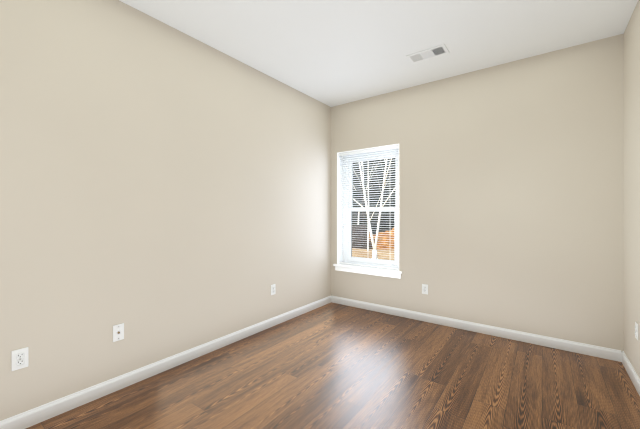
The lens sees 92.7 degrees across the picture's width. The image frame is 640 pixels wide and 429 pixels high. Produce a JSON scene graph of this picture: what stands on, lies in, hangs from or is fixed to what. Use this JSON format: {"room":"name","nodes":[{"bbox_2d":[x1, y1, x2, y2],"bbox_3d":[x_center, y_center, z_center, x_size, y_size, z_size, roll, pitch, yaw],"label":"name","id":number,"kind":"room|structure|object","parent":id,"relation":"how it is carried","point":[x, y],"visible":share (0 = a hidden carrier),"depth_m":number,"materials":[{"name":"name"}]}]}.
{"room":"empty room","nodes":[
{"label":"empty room","id":0,"kind":"room"},
{"bbox_2d":[0,0,330,420],"bbox_3d":[-1.095,-0.140,2.690,0.120,2.740,4.580,0,0,36],"label":"wall","id":1,"kind":"structure","parent":0,"point":[165,190],"depth_m":2.24,"materials":[{"name":"beige paint"}]},
{"bbox_2d":[11,347,27,370],"bbox_3d":[-1.712,0.825,1.741,0.010,0.114,0.070,0,0,36],"label":"electrical outlet","id":2,"kind":"object","parent":1,"relation":"attached to","point":[19,358],"visible":1,"depth_m":1.74,"materials":[{"name":"white plastic"}]},
{"bbox_2d":[113,323,123,341],"bbox_3d":[-1.413,0.830,2.143,0.015,0.114,0.070,0,0,36],"label":"electrical outlet","id":3,"kind":"object","parent":1,"relation":"attached to","point":[118,332],"visible":1,"depth_m":2.14,"materials":[{"name":"white plastic"}]},
{"bbox_2d":[0,296,331,428],"bbox_3d":[-1.082,1.184,2.594,0.014,0.092,4.200,0,0,36],"label":"baseboard","id":4,"kind":"structure","parent":1,"relation":"attached to","point":[34,416],"depth_m":2.22,"materials":[{"name":"white wood"}]},
{"bbox_2d":[271,284,275,294],"bbox_3d":[-0.516,0.830,3.369,0.010,0.114,0.070,0,0,36],"label":"electrical outlet","id":5,"kind":"object","parent":1,"relation":"attached to","point":[273,289],"visible":1,"depth_m":3.37,"materials":[{"name":"white plastic"}]},
{"bbox_2d":[26,302,639,428],"bbox_3d":[0.142,1.290,1.782,3.190,0.120,4.580,0,0,36],"label":"floor","id":6,"kind":"structure","parent":0,"point":[331,365],"depth_m":2.19,"materials":[{"name":"laminate"}]},
{"bbox_2d":[119,0,637,106],"bbox_3d":[0.142,-1.570,1.782,3.190,0.120,4.580,0,0,36],"label":"ceiling","id":7,"kind":"structure","parent":0,"point":[331,53],"depth_m":2.54,"materials":[{"name":"white paint"}]},
{"bbox_2d":[406,44,448,63],"bbox_3d":[1.011,-1.506,2.872,0.350,0.008,0.180,0,0,36],"label":"ceiling vent","id":8,"kind":"object","parent":7,"relation":"in","point":[432,52],"visible":1,"depth_m":2.87,"materials":[{"name":"white metal"}]},
{"bbox_2d":[331,34,623,351],"bbox_3d":[1.421,-0.140,3.522,2.950,2.740,0.260,0,0,36],"label":"wall","id":9,"kind":"structure","parent":0,"point":[511,195],"depth_m":3.02,"materials":[{"name":"beige paint"}]},
{"bbox_2d":[333,263,401,278],"bbox_3d":[0.634,0.730,4.013,0.980,0.090,0.191,0,0,36],"label":"window sill","id":10,"kind":"structure","parent":9,"relation":"attached to","point":[383,272],"depth_m":3.93,"materials":[{"name":"white wood"}]},
{"bbox_2d":[337,144,398,267],"bbox_3d":[0.668,-0.073,4.059,0.900,1.573,0.236,0,0,36],"label":"window","id":11,"kind":"structure","parent":9,"relation":"in","point":[371,261],"depth_m":4.23,"materials":[{"name":"white plastic"}]},
{"bbox_2d":[339,145,398,269],"bbox_3d":[0.630,-0.086,4.008,0.876,1.533,0.054,0,0,36],"label":"window blinds","id":12,"kind":"object","parent":11,"relation":"attached to","point":[369,151],"visible":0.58,"depth_m":4.01,"materials":[{"name":"white plastic"}]},
{"bbox_2d":[422,284,427,294],"bbox_3d":[1.208,0.860,3.511,0.070,0.114,0.010,0,0,36],"label":"electrical outlet","id":13,"kind":"object","parent":9,"relation":"attached to","point":[424,288],"visible":1,"depth_m":3.51,"materials":[{"name":"white plastic"}]},
{"bbox_2d":[331,296,621,361],"bbox_3d":[1.340,1.184,3.412,2.922,0.092,0.014,0,0,36],"label":"baseboard","id":14,"kind":"structure","parent":9,"relation":"attached to","point":[585,349],"depth_m":3.09,"materials":[{"name":"white wood"}]},
{"bbox_2d":[624,0,639,377],"bbox_3d":[1.379,-0.140,0.873,0.120,2.740,4.580,0,0,36],"label":"wall","id":15,"kind":"structure","parent":0,"point":[632,180],"depth_m":2.29,"materials":[{"name":"beige paint"}]},
{"bbox_2d":[622,351,639,395],"bbox_3d":[1.284,1.184,0.856,0.014,0.092,4.200,0,0,36],"label":"baseboard","id":16,"kind":"structure","parent":15,"relation":"attached to","point":[631,372],"depth_m":2.26,"materials":[{"name":"white wood"}]},
{"bbox_2d":[635,322,637,339],"bbox_3d":[2.257,0.830,2.176,0.010,0.114,0.070,0,0,36],"label":"electrical outlet","id":17,"kind":"object","parent":15,"relation":"attached to","point":[636,330],"visible":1,"depth_m":2.17,"materials":[{"name":"white plastic"}]},
{"label":"outside","id":18,"kind":"structure","parent":0,"visible":0},
{"bbox_2d":[352,248,393,259],"bbox_3d":[3.081,2.321,31.921,68.000,1.220,52.000,0,0,36],"label":"ground","id":19,"kind":"structure","parent":18,"point":[370,253],"depth_m":14.68,"materials":[{"name":"beige plant"}]},
{"bbox_2d":[352,225,367,248],"bbox_3d":[-0.703,1.413,19.619,8.558,1.635,0.110,0,0,36],"label":"fence","id":20,"kind":"object","parent":19,"relation":"on","point":[359,237],"depth_m":17.38,"materials":[{"name":"grey wood"}]},
{"bbox_2d":[353,161,393,250],"bbox_3d":[3.572,-5.173,18.214,10.276,14.811,11.350,0,0,36],"label":"saplings","id":21,"kind":"object","parent":19,"relation":"on","point":[368,185],"depth_m":17.92,"materials":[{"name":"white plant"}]},
{"bbox_2d":[352,158,394,248],"bbox_3d":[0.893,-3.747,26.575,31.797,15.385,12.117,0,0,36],"label":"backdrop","id":22,"kind":"object","parent":19,"relation":"on","point":[384,245],"depth_m":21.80,"materials":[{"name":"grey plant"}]},
{"bbox_2d":[353,158,394,258],"bbox_3d":[2.395,-3.537,11.961,7.472,10.970,6.611,0,0,36],"label":"birch","id":23,"kind":"object","parent":19,"relation":"on","point":[372,240],"depth_m":12.06,"materials":[{"name":"white plant"}]}
]}

